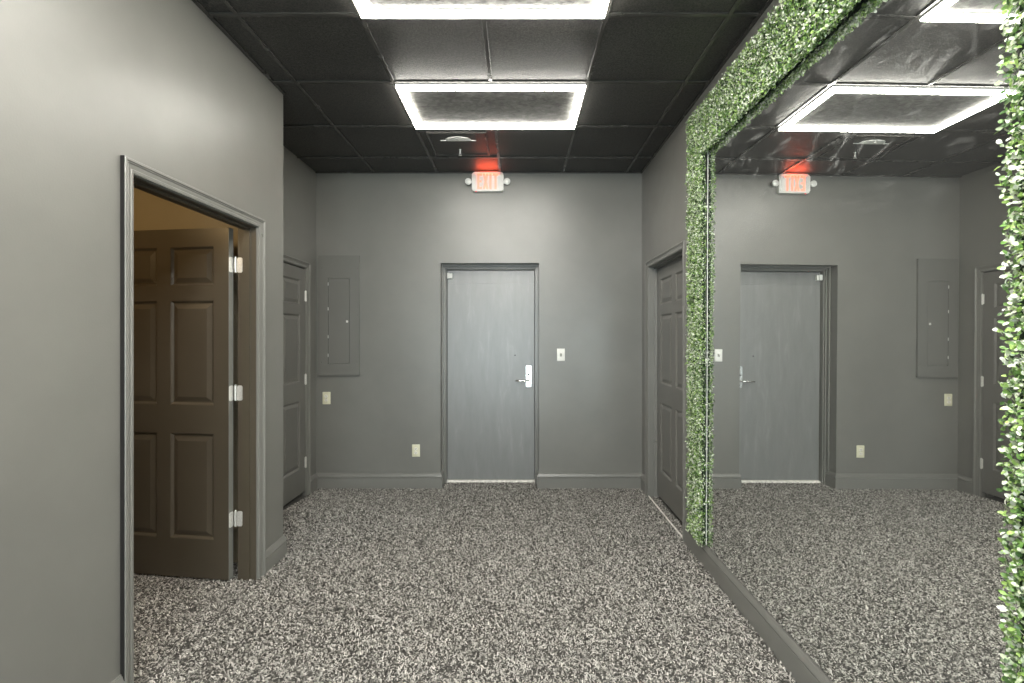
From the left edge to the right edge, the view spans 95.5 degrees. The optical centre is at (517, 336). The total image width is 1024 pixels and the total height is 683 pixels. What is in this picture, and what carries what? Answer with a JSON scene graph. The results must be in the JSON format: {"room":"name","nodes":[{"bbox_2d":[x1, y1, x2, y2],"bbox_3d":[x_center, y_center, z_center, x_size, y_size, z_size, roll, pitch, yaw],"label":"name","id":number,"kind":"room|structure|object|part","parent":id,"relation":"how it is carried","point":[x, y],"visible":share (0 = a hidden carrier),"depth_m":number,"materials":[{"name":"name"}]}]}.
{"room":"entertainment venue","nodes":[
{"label":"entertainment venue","id":0,"kind":"room"},
{"bbox_2d":[0,0,282,682],"bbox_3d":[-1.597,-0.086,0.276,0.111,3.218,5.552,0,0,0],"label":"wall","id":1,"kind":"structure","parent":0,"point":[85,85],"depth_m":1.65,"materials":[{"name":"grey paint"}]},
{"bbox_2d":[134,227,242,579],"bbox_3d":[-2.076,0.390,2.781,0.907,2.055,0.042,0,0,7],"label":"door","id":2,"kind":"structure","parent":1,"relation":"in","point":[185,518],"depth_m":2.75,"materials":[{"name":"brown paint"}]},
{"bbox_2d":[120,155,265,682],"bbox_3d":[-1.587,0.409,2.306,0.130,2.227,1.010,0,0,0],"label":"door frame","id":3,"kind":"structure","parent":1,"relation":"attached to","point":[129,167],"depth_m":2.46,"materials":[{"name":"grey paint"}]},
{"bbox_2d":[110,535,286,682],"bbox_3d":[-1.743,1.405,0.285,0.438,0.205,5.570,0,0,0],"label":"baseboard","id":4,"kind":"structure","parent":1,"relation":"attached to","point":[276,551],"depth_m":2.91,"materials":[{"name":"grey paint"}]},
{"bbox_2d":[134,188,237,561],"bbox_3d":[-2.536,-0.086,3.003,1.768,3.218,0.097,0,0,0],"label":"wall","id":5,"kind":"structure","parent":0,"point":[151,212],"depth_m":2.96,"materials":[{"name":"paint"}]},
{"bbox_2d":[283,146,315,495],"bbox_3d":[-2.022,-0.086,3.792,0.120,3.218,1.481,0,0,0],"label":"wall","id":6,"kind":"structure","parent":0,"point":[299,180],"depth_m":4.29,"materials":[{"name":"grey paint"}]},
{"bbox_2d":[283,263,306,505],"bbox_3d":[-1.975,0.397,3.848,0.050,2.040,0.907,0,0,0],"label":"door","id":7,"kind":"structure","parent":6,"relation":"in","point":[294,292],"depth_m":4.07,"materials":[{"name":"grey paint"}]},
{"bbox_2d":[283,254,310,495],"bbox_3d":[-1.998,0.417,3.845,0.109,2.212,1.027,0,0,0],"label":"door frame","id":8,"kind":"structure","parent":6,"relation":"attached to","point":[286,258],"depth_m":4.33,"materials":[{"name":"grey paint"}]},
{"bbox_2d":[134,475,796,682],"bbox_3d":[-1.050,1.453,1.180,4.800,0.040,7.560,0,0,0],"label":"floor","id":9,"kind":"structure","parent":0,"point":[295,500],"depth_m":2.42,"materials":[{"name":"grey carpet"}]},
{"bbox_2d":[134,482,794,682],"bbox_3d":[-0.963,1.446,2.694,4.506,0.056,4.022,0,0,0],"label":"carpet","id":10,"kind":"structure","parent":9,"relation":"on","point":[388,497],"depth_m":2.56,"materials":[{"name":"grey carpet"}]},
{"bbox_2d":[447,479,534,482],"bbox_3d":[-0.275,1.472,4.734,0.890,0.042,0.075,0,0,0],"label":"threshold","id":11,"kind":"object","parent":9,"relation":"on","point":[448,480],"visible":0.56,"depth_m":4.70,"materials":[{"name":"silver metal"}]},
{"bbox_2d":[648,496,681,536],"bbox_3d":[1.202,1.474,3.833,0.009,0.037,0.891,0,0,0],"label":"threshold","id":12,"kind":"object","parent":9,"relation":"on","point":[659,509],"visible":0.44,"depth_m":3.79,"materials":[{"name":"silver metal"}]},
{"bbox_2d":[316,173,641,472],"bbox_3d":[-0.397,-0.086,4.673,3.606,3.218,0.300,0,0,0],"label":"wall","id":13,"kind":"structure","parent":0,"point":[583,231],"depth_m":4.52,"materials":[{"name":"grey paint"}]},
{"bbox_2d":[322,392,330,403],"bbox_3d":[-1.862,0.594,4.518,0.077,0.120,0.011,0,0,0],"label":"outlet","id":14,"kind":"object","parent":13,"relation":"attached to","point":[326,396],"visible":1,"depth_m":4.52,"materials":[{"name":"beige plastic"}]},
{"bbox_2d":[318,255,359,375],"bbox_3d":[-1.734,-0.208,4.512,0.398,1.162,0.030,0,0,0],"label":"breaker panel","id":15,"kind":"object","parent":13,"relation":"attached to","point":[338,295],"visible":1,"depth_m":4.50,"materials":[{"name":"grey paint"}]},
{"bbox_3d":[-1.734,-0.156,4.512,0.203,0.822,0.020,0,0,0],"label":"panel door","id":16,"kind":"part","parent":15,"relation":"part of","materials":[{"name":"grey paint"}]},
{"bbox_2d":[412,444,419,456],"bbox_3d":[-0.992,1.105,4.518,0.077,0.120,0.011,0,0,0],"label":"outlet","id":17,"kind":"object","parent":13,"relation":"attached to","point":[415,447],"visible":1,"depth_m":4.52,"materials":[{"name":"beige plastic"}]},
{"bbox_2d":[311,470,644,493],"bbox_3d":[-0.378,1.423,4.505,3.168,0.201,0.334,0,0,0],"label":"baseboard","id":18,"kind":"structure","parent":13,"relation":"attached to","point":[318,480],"depth_m":4.51,"materials":[{"name":"grey paint"}]},
{"bbox_2d":[465,172,509,192],"bbox_3d":[-0.292,-1.494,4.493,0.436,0.191,0.060,0,0,0],"label":"exit sign","id":19,"kind":"object","parent":13,"relation":"attached to","point":[482,182],"visible":1,"depth_m":4.47,"materials":[{"name":"white plastic"}]},
{"bbox_2d":[465,178,471,184],"bbox_3d":[-0.475,-1.498,4.491,0.070,0.062,0.056,0,0,0],"label":"lamp","id":20,"kind":"object","parent":19,"relation":"attached to","point":[468,181],"depth_m":4.47,"materials":[{"name":"white plastic"}]},
{"bbox_2d":[503,178,509,184],"bbox_3d":[-0.110,-1.498,4.491,0.070,0.062,0.056,0,0,0],"label":"lamp","id":21,"kind":"object","parent":19,"relation":"attached to","point":[506,181],"depth_m":4.47,"materials":[{"name":"white plastic"}]},
{"bbox_2d":[447,270,533,478],"bbox_3d":[-0.275,0.385,4.709,0.884,2.125,0.116,0,0,0],"label":"door","id":22,"kind":"structure","parent":13,"relation":"in","point":[490,313],"depth_m":4.72,"materials":[{"name":"grey metal"}]},
{"bbox_2d":[447,273,452,278],"bbox_3d":[-0.688,-0.618,4.702,0.052,0.058,0.040,0,0,0],"label":"sensor","id":23,"kind":"object","parent":22,"relation":"attached to","point":[449,275],"visible":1,"depth_m":4.69,"materials":[{"name":"white plastic"}]},
{"bbox_3d":[-0.275,-0.585,4.720,0.880,0.083,0.004,0,0,0],"label":"head plate","id":24,"kind":"part","parent":22,"relation":"part of","materials":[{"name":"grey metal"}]},
{"bbox_3d":[0.045,0.440,4.684,0.152,0.026,0.066,0,0,0],"label":"lever","id":25,"kind":"part","parent":22,"relation":"part of","materials":[{"name":"metal"}]},
{"bbox_3d":[0.108,0.398,4.720,0.052,0.215,0.009,0,0,0],"label":"handle plate","id":26,"kind":"part","parent":22,"relation":"part of","materials":[{"name":"metal"}]},
{"bbox_2d":[442,265,538,483],"bbox_3d":[-0.275,0.392,4.691,0.958,2.223,0.135,0,0,0],"label":"door frame","id":27,"kind":"structure","parent":13,"relation":"attached to","point":[445,268],"depth_m":4.66,"materials":[{"name":"grey paint"}]},
{"bbox_2d":[557,349,564,360],"bbox_3d":[0.417,0.173,4.513,0.076,0.120,0.019,0,0,0],"label":"light switch","id":28,"kind":"object","parent":13,"relation":"attached to","point":[560,352],"visible":1,"depth_m":4.52,"materials":[{"name":"white plastic"}]},
{"bbox_2d":[192,0,772,172],"bbox_3d":[-0.347,-1.642,1.111,3.506,0.106,7.423,0,0,0],"label":"ceiling","id":29,"kind":"structure","parent":0,"point":[643,66],"depth_m":2.77,"materials":[{"name":"black tile"}]},
{"bbox_2d":[426,132,489,155],"bbox_3d":[-0.484,-1.595,3.850,0.470,0.012,0.450,0,0,0],"label":"tile","id":30,"kind":"object","parent":29,"relation":"attached to","point":[479,147],"visible":1,"depth_m":3.85,"materials":[{"name":"black paint"}]},
{"bbox_2d":[440,136,475,140],"bbox_3d":[-0.484,-1.585,3.732,0.290,0.017,0.078,0,0,0],"label":"round plate","id":31,"kind":"object","parent":30,"relation":"attached to","point":[454,138],"visible":1,"depth_m":3.73,"materials":[{"name":"white plastic"}]},
{"bbox_2d":[353,0,608,17],"bbox_3d":[-0.172,-1.585,1.997,1.196,0.028,0.594,0,0,0],"label":"recessed light","id":32,"kind":"object","parent":29,"relation":"in","point":[366,8],"visible":1,"depth_m":2.25,"materials":[{"name":"white plastic"}]},
{"bbox_3d":[-0.172,-1.593,1.997,1.106,0.012,0.504,0,0,0],"label":"panel","id":33,"kind":"part","parent":32,"relation":"part of","materials":[{"name":"white plastic"}]},
{"bbox_2d":[395,84,585,128],"bbox_3d":[-0.172,-1.585,3.217,1.196,0.028,0.594,0,0,0],"label":"recessed light","id":34,"kind":"object","parent":29,"relation":"in","point":[429,106],"visible":1,"depth_m":3.17,"materials":[{"name":"white plastic"}]},
{"bbox_3d":[-0.172,-1.593,3.217,1.106,0.012,0.504,0,0,0],"label":"panel","id":35,"kind":"part","parent":34,"relation":"part of","materials":[{"name":"white plastic"}]},
{"bbox_2d":[642,0,833,682],"bbox_3d":[1.286,-0.086,1.016,0.160,3.218,7.033,0,0,0],"label":"wall","id":36,"kind":"structure","parent":0,"point":[664,188],"depth_m":3.78,"materials":[{"name":"grey paint"}]},
{"bbox_2d":[645,240,685,541],"bbox_3d":[1.233,0.414,3.837,0.092,2.218,1.003,0,0,0],"label":"door frame","id":37,"kind":"structure","parent":36,"relation":"attached to","point":[682,245],"depth_m":4.27,"materials":[{"name":"grey paint"}]},
{"bbox_2d":[657,257,681,520],"bbox_3d":[1.299,0.407,3.833,0.036,2.072,0.887,0,0,0],"label":"door","id":38,"kind":"structure","parent":36,"relation":"in","point":[669,276],"depth_m":3.93,"materials":[{"name":"grey paint"}]},
{"bbox_2d":[684,522,832,682],"bbox_3d":[1.197,1.423,0.413,0.018,0.201,5.827,0,0,0],"label":"baseboard","id":39,"kind":"structure","parent":36,"relation":"attached to","point":[784,647],"depth_m":2.27,"materials":[{"name":"grey paint"}]},
{"bbox_2d":[685,0,1023,682],"bbox_3d":[1.168,-0.079,1.973,0.061,2.834,2.461,0,0,0],"label":"frame","id":40,"kind":"object","parent":36,"relation":"attached to","point":[792,30],"visible":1,"depth_m":1.94,"materials":[{"name":"green plant"}]},
{"bbox_2d":[706,0,1019,682],"bbox_3d":[1.210,0.040,1.998,0.018,2.554,1.896,0,0,-1],"label":"mirror","id":41,"kind":"object","parent":36,"relation":"attached to","point":[856,212],"visible":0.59,"depth_m":1.58,"materials":[{"name":"white mirror"}]}
]}

